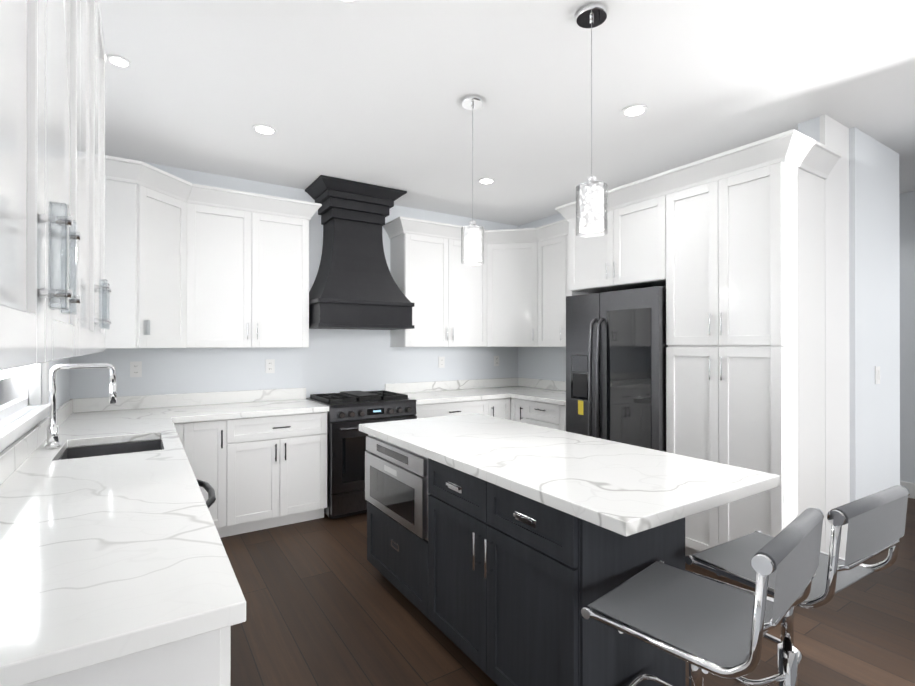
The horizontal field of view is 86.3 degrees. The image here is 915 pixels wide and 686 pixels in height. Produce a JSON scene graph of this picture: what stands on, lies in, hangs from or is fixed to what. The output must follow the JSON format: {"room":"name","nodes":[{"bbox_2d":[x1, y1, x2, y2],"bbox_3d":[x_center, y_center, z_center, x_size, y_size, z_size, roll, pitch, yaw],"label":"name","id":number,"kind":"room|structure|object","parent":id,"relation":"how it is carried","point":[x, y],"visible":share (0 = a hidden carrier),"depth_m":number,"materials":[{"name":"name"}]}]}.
{"room":"kitchen","nodes":[
{"label":"kitchen","id":0,"kind":"room"},
{"bbox_2d":[0,357,71,452],"bbox_3d":[-0.926,0.004,0.520,0.120,2.820,7.320,0,0,-33],"label":"wall","id":1,"kind":"structure","parent":0,"point":[64,376],"depth_m":3.09,"materials":[{"name":"grey paint"}]},
{"bbox_2d":[0,362,48,451],"bbox_3d":[-1.911,-0.295,2.087,0.150,1.365,1.210,0,0,-33],"label":"window","id":2,"kind":"structure","parent":1,"relation":"in","point":[20,388],"depth_m":2.29,"materials":[{"name":"clear glass"}]},
{"bbox_2d":[0,0,91,370],"bbox_3d":[-0.670,-0.493,0.543,0.328,1.045,0.963,0,0,-33],"label":"upper cabinet","id":3,"kind":"object","parent":1,"relation":"attached to","point":[55,289],"depth_m":0.61,"materials":[{"name":"wood"}]},
{"bbox_2d":[92,0,110,352],"bbox_3d":[-1.110,-0.491,1.223,0.328,1.045,0.902,0,0,-33],"label":"upper cabinet","id":4,"kind":"object","parent":1,"relation":"attached to","point":[100,291],"depth_m":1.38,"materials":[{"name":"wood"}]},
{"bbox_2d":[72,162,519,398],"bbox_3d":[-1.008,0.014,4.757,4.290,2.820,0.120,0,0,-33],"label":"wall","id":5,"kind":"structure","parent":0,"point":[334,360],"depth_m":4.46,"materials":[{"name":"grey paint"}]},
{"bbox_2d":[130,361,141,376],"bbox_3d":[-2.461,0.202,3.735,0.075,0.120,0.008,0,0,-33],"label":"electrical outlet","id":6,"kind":"object","parent":5,"relation":"attached to","point":[135,369],"visible":1,"depth_m":3.73,"materials":[{"name":"white plastic"}]},
{"bbox_2d":[105,155,200,348],"bbox_3d":[-2.302,-0.571,3.472,0.772,1.215,0.626,0,0,-33],"label":"upper cabinet","id":7,"kind":"object","parent":5,"relation":"attached to","point":[188,264],"depth_m":3.32,"materials":[{"name":"wood"}]},
{"bbox_2d":[201,185,312,347],"bbox_3d":[-1.736,-0.569,3.991,0.962,1.215,0.371,0,0,-33],"label":"upper cabinet","id":8,"kind":"object","parent":5,"relation":"attached to","point":[255,247],"depth_m":3.89,"materials":[{"name":"wood"}]},
{"bbox_2d":[265,359,274,372],"bbox_3d":[-1.639,0.203,4.268,0.075,0.120,0.008,0,0,-33],"label":"electrical outlet","id":9,"kind":"object","parent":5,"relation":"attached to","point":[270,366],"visible":1,"depth_m":4.27,"materials":[{"name":"white plastic"}]},
{"bbox_2d":[305,175,413,329],"bbox_3d":[-0.906,-0.762,4.428,0.880,1.262,0.540,0,0,-33],"label":"range hood","id":10,"kind":"object","parent":5,"relation":"attached to","point":[354,286],"visible":0.92,"depth_m":4.31,"materials":[{"name":"black wood"}]},
{"bbox_2d":[387,217,482,346],"bbox_3d":[-0.146,-0.567,5.020,1.017,1.215,0.370,0,0,-33],"label":"upper cabinet","id":11,"kind":"object","parent":5,"relation":"attached to","point":[446,293],"depth_m":4.83,"materials":[{"name":"white wood"}]},
{"bbox_2d":[438,357,444,367],"bbox_3d":[-0.170,0.206,5.220,0.075,0.120,0.008,0,0,-33],"label":"electrical outlet","id":12,"kind":"object","parent":5,"relation":"attached to","point":[441,362],"visible":1,"depth_m":5.22,"materials":[{"name":"white plastic"}]},
{"bbox_2d":[494,356,498,365],"bbox_3d":[0.451,0.207,5.622,0.075,0.120,0.008,0,0,-33],"label":"electrical outlet","id":13,"kind":"object","parent":5,"relation":"attached to","point":[496,360],"visible":1,"depth_m":5.62,"materials":[{"name":"white plastic"}]},
{"bbox_2d":[100,0,914,225],"bbox_3d":[1.802,-1.427,2.291,6.620,0.050,7.320,0,0,-33],"label":"ceiling","id":14,"kind":"structure","parent":0,"point":[373,92],"depth_m":2.67,"materials":[{"name":"paint"}]},
{"bbox_2d":[107,55,130,67],"bbox_3d":[-1.678,-1.395,2.420,0.100,0.008,0.100,0,0,-33],"label":"recessed light","id":15,"kind":"object","parent":14,"relation":"in","point":[117,60],"visible":1,"depth_m":2.41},
{"bbox_2d":[252,124,276,134],"bbox_3d":[-1.260,-1.393,3.191,0.150,0.008,0.150,0,0,-33],"label":"recessed light","id":16,"kind":"object","parent":14,"relation":"in","point":[263,129],"visible":1,"depth_m":3.18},
{"bbox_2d":[336,0,360,3],"bbox_3d":[-0.444,-1.397,1.932,0.150,0.008,0.150,0,0,-33],"label":"recessed light","id":17,"kind":"object","parent":14,"relation":"in","point":[349,1],"visible":1,"depth_m":1.99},
{"bbox_2d":[461,95,483,263],"bbox_3d":[0.087,-0.929,2.811,0.132,0.938,0.132,0,0,-33],"label":"pendant light","id":18,"kind":"object","parent":14,"relation":"hanging from","point":[472,242],"visible":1,"depth_m":2.78,"materials":[{"name":"white glass"}]},
{"bbox_2d":[478,178,494,183],"bbox_3d":[0.248,-1.391,4.192,0.150,0.008,0.150,0,0,-33],"label":"recessed light","id":19,"kind":"object","parent":14,"relation":"in","point":[486,180],"visible":0.96,"depth_m":4.17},
{"bbox_2d":[576,3,607,236],"bbox_3d":[0.569,-0.931,2.069,0.132,0.938,0.132,0,0,-33],"label":"pendant light","id":20,"kind":"object","parent":14,"relation":"hanging from","point":[591,196],"visible":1,"depth_m":2.03,"materials":[{"name":"white glass"}]},
{"bbox_2d":[621,104,647,116],"bbox_3d":[1.064,-1.394,2.933,0.150,0.008,0.150,0,0,-33],"label":"recessed light","id":21,"kind":"object","parent":14,"relation":"in","point":[635,110],"visible":1,"depth_m":2.92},
{"bbox_2d":[220,498,914,685],"bbox_3d":[1.802,1.443,2.284,6.620,0.050,7.320,0,0,-33],"label":"floor","id":22,"kind":"structure","parent":0,"point":[328,603],"depth_m":2.44,"materials":[{"name":"brown wood"}]},
{"bbox_2d":[69,439,160,447],"bbox_3d":[-1.751,0.981,2.442,0.582,0.876,0.869,0,0,-33],"label":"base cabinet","id":23,"kind":"object","parent":22,"relation":"on","point":[158,439],"depth_m":2.62,"materials":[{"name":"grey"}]},
{"bbox_2d":[23,626,230,685],"bbox_3d":[-0.934,0.978,1.181,0.582,0.876,0.903,0,0,-33],"label":"base cabinet","id":24,"kind":"object","parent":22,"relation":"on","point":[204,659],"depth_m":0.90,"materials":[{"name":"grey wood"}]},
{"bbox_2d":[0,394,245,685],"bbox_3d":[-1.589,0.470,2.238,0.630,0.140,3.467,0,0,-33],"label":"countertop","id":25,"kind":"structure","parent":24,"relation":"on","point":[104,558],"depth_m":1.19,"materials":[{"name":"stone"}]},
{"bbox_2d":[45,363,116,448],"bbox_3d":[-1.855,0.299,2.414,0.282,0.398,0.111,0,0,-33],"label":"faucet","id":26,"kind":"object","parent":25,"relation":"on","point":[52,435],"visible":1,"depth_m":2.33,"materials":[{"name":"silver metal"}]},
{"bbox_2d":[59,440,162,459],"bbox_3d":[-1.697,0.652,2.408,0.418,0.215,0.538,0,0,-33],"label":"sink","id":27,"kind":"object","parent":25,"relation":"in","point":[92,451],"visible":0.04,"depth_m":2.62,"materials":[{"name":"metal"}]},
{"bbox_2d":[174,412,326,537],"bbox_3d":[-1.659,0.985,3.855,1.095,0.875,0.674,0,0,-33],"label":"base cabinet","id":28,"kind":"object","parent":22,"relation":"on","point":[260,473],"visible":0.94,"depth_m":3.64,"materials":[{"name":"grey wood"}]},
{"bbox_2d":[172,388,328,421],"bbox_3d":[-1.641,0.474,3.870,1.057,0.140,0.670,0,0,-33],"label":"countertop","id":29,"kind":"structure","parent":28,"relation":"on","point":[206,406],"depth_m":3.94,"materials":[{"name":"stone"}]},
{"bbox_2d":[306,390,416,518],"bbox_3d":[-0.849,0.937,4.334,0.778,0.972,0.747,0,0,-33],"label":"stove","id":30,"kind":"object","parent":22,"relation":"on","point":[348,412],"visible":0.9,"depth_m":3.97,"materials":[{"name":"black metal"}]},
{"bbox_2d":[414,400,481,418],"bbox_3d":[-0.187,0.987,4.831,0.865,0.876,0.637,0,0,-33],"label":"base cabinet","id":31,"kind":"object","parent":22,"relation":"on","point":[475,406],"depth_m":4.52,"materials":[{"name":"grey wood"}]},
{"bbox_2d":[385,377,552,404],"bbox_3d":[0.182,0.477,5.048,1.727,0.140,0.677,0,0,-33],"label":"countertop","id":32,"kind":"structure","parent":31,"relation":"on","point":[477,389],"depth_m":5.04,"materials":[{"name":"stone"}]},
{"bbox_2d":[482,398,509,419],"bbox_3d":[0.245,0.988,5.075,0.359,0.876,0.697,0,0,-33],"label":"base cabinet","id":33,"kind":"object","parent":22,"relation":"on","point":[500,408],"depth_m":4.84,"materials":[{"name":"grey wood"}]},
{"bbox_2d":[510,398,525,422],"bbox_3d":[0.834,0.988,4.988,0.698,0.876,0.250,0,0,-33],"label":"base cabinet","id":34,"kind":"object","parent":22,"relation":"on","point":[517,407],"depth_m":4.83,"materials":[{"name":"grey wood"}]},
{"bbox_2d":[365,434,685,685],"bbox_3d":[0.138,0.981,2.401,0.620,0.875,1.719,0,0,-33],"label":"kitchen island","id":35,"kind":"object","parent":22,"relation":"on","point":[498,585],"visible":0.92,"depth_m":1.84,"materials":[{"name":"black wood"}]},
{"bbox_2d":[359,413,779,536],"bbox_3d":[0.301,0.519,2.422,0.890,0.041,1.980,0,0,-33],"label":"island countertop","id":36,"kind":"structure","parent":35,"relation":"on","point":[624,489],"depth_m":1.92,"materials":[{"name":"stone"}]},
{"bbox_2d":[526,400,557,429],"bbox_3d":[1.053,0.987,4.707,0.637,0.876,0.577,0,0,-33],"label":"base cabinet","id":37,"kind":"object","parent":22,"relation":"on","point":[548,415],"depth_m":4.53,"materials":[{"name":"grey wood"}]},
{"bbox_2d":[512,381,565,405],"bbox_3d":[1.060,0.476,4.667,0.670,0.140,0.916,0,0,-33],"label":"countertop","id":38,"kind":"structure","parent":37,"relation":"on","point":[553,392],"depth_m":5.10,"materials":[{"name":"stone"}]},
{"bbox_2d":[558,405,565,430],"bbox_3d":[1.250,0.986,4.402,0.637,0.876,0.266,0,0,-33],"label":"base cabinet","id":39,"kind":"object","parent":22,"relation":"on","point":[561,408],"depth_m":4.32,"materials":[{"name":"grey wood"}]},
{"bbox_2d":[566,286,667,451],"bbox_3d":[1.427,0.522,3.814,0.908,1.800,0.848,0,0,-33],"label":"fridge","id":40,"kind":"object","parent":22,"relation":"on","point":[616,345],"visible":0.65,"depth_m":3.52,"materials":[{"name":"black metal"}]},
{"bbox_2d":[581,507,823,685],"bbox_3d":[0.699,0.942,1.414,0.499,0.948,0.509,0,0,-42],"label":"stool","id":41,"kind":"object","parent":22,"relation":"on","point":[700,624],"visible":1,"depth_m":1.33,"materials":[{"name":"grey leather"}]},
{"bbox_2d":[663,133,826,555],"bbox_3d":[1.822,0.145,3.128,0.550,2.550,0.710,0,0,-33],"label":"tall cabinet","id":42,"kind":"object","parent":22,"relation":"on","point":[726,249],"depth_m":2.89,"materials":[{"name":"white wood"}]},
{"bbox_2d":[685,485,909,685],"bbox_3d":[1.152,0.943,1.691,0.508,0.948,0.520,0,0,-33],"label":"stool","id":43,"kind":"object","parent":22,"relation":"on","point":[875,522],"visible":0.83,"depth_m":1.58,"materials":[{"name":"grey leather"}]},
{"bbox_2d":[520,127,859,501],"bbox_3d":[1.661,0.014,4.490,0.140,2.820,3.230,0,0,-33],"label":"wall","id":44,"kind":"structure","parent":0,"point":[544,363],"depth_m":3.18,"materials":[{"name":"grey paint"}]},
{"bbox_2d":[483,227,538,346],"bbox_3d":[0.611,-0.566,5.281,0.758,1.215,0.757,0,0,-33],"label":"upper cabinet","id":45,"kind":"object","parent":44,"relation":"attached to","point":[514,291],"depth_m":5.10,"materials":[{"name":"white wood"}]},
{"bbox_2d":[539,219,569,346],"bbox_3d":[1.059,-0.567,4.947,0.370,1.215,0.507,0,0,-33],"label":"upper cabinet","id":46,"kind":"object","parent":44,"relation":"attached to","point":[553,237],"depth_m":4.85,"materials":[{"name":"white wood"}]},
{"bbox_2d":[567,173,662,293],"bbox_3d":[1.472,-0.778,3.855,0.750,0.700,0.886,0,0,-33],"label":"upper cabinet","id":47,"kind":"object","parent":44,"relation":"attached to","point":[630,256],"depth_m":3.57,"materials":[{"name":"white wood"}]},
{"bbox_2d":[820,114,849,557],"bbox_3d":[2.394,0.010,3.093,0.366,2.820,0.028,0,0,-33],"label":"wall","id":48,"kind":"structure","parent":0,"point":[834,134],"depth_m":3.08,"materials":[{"name":"white paint"}]},
{"bbox_2d":[860,130,903,498],"bbox_3d":[2.905,0.011,3.443,0.790,2.820,0.120,0,0,-33],"label":"wall","id":49,"kind":"structure","parent":0,"point":[882,314],"depth_m":3.40,"materials":[{"name":"grey paint"}]},
{"bbox_2d":[875,366,880,383],"bbox_3d":[2.888,0.221,3.351,0.075,0.120,0.011,0,0,-33],"label":"switch plate","id":50,"kind":"object","parent":49,"relation":"attached to","point":[877,375],"visible":0.98,"depth_m":3.34,"materials":[{"name":"white plastic"}]},
{"bbox_2d":[904,191,914,482],"bbox_3d":[4.883,0.011,3.509,0.120,2.820,6.020,0,0,-33],"label":"wall","id":51,"kind":"structure","parent":0,"point":[909,197],"depth_m":4.50,"materials":[{"name":"grey paint"}]},
{"bbox_2d":[900,481,914,498],"bbox_3d":[4.830,1.351,3.459,0.016,0.140,5.799,0,0,-33],"label":"baseboard","id":52,"kind":"structure","parent":51,"relation":"attached to","point":[910,487],"depth_m":4.48,"materials":[{"name":"white wood"}]}
]}

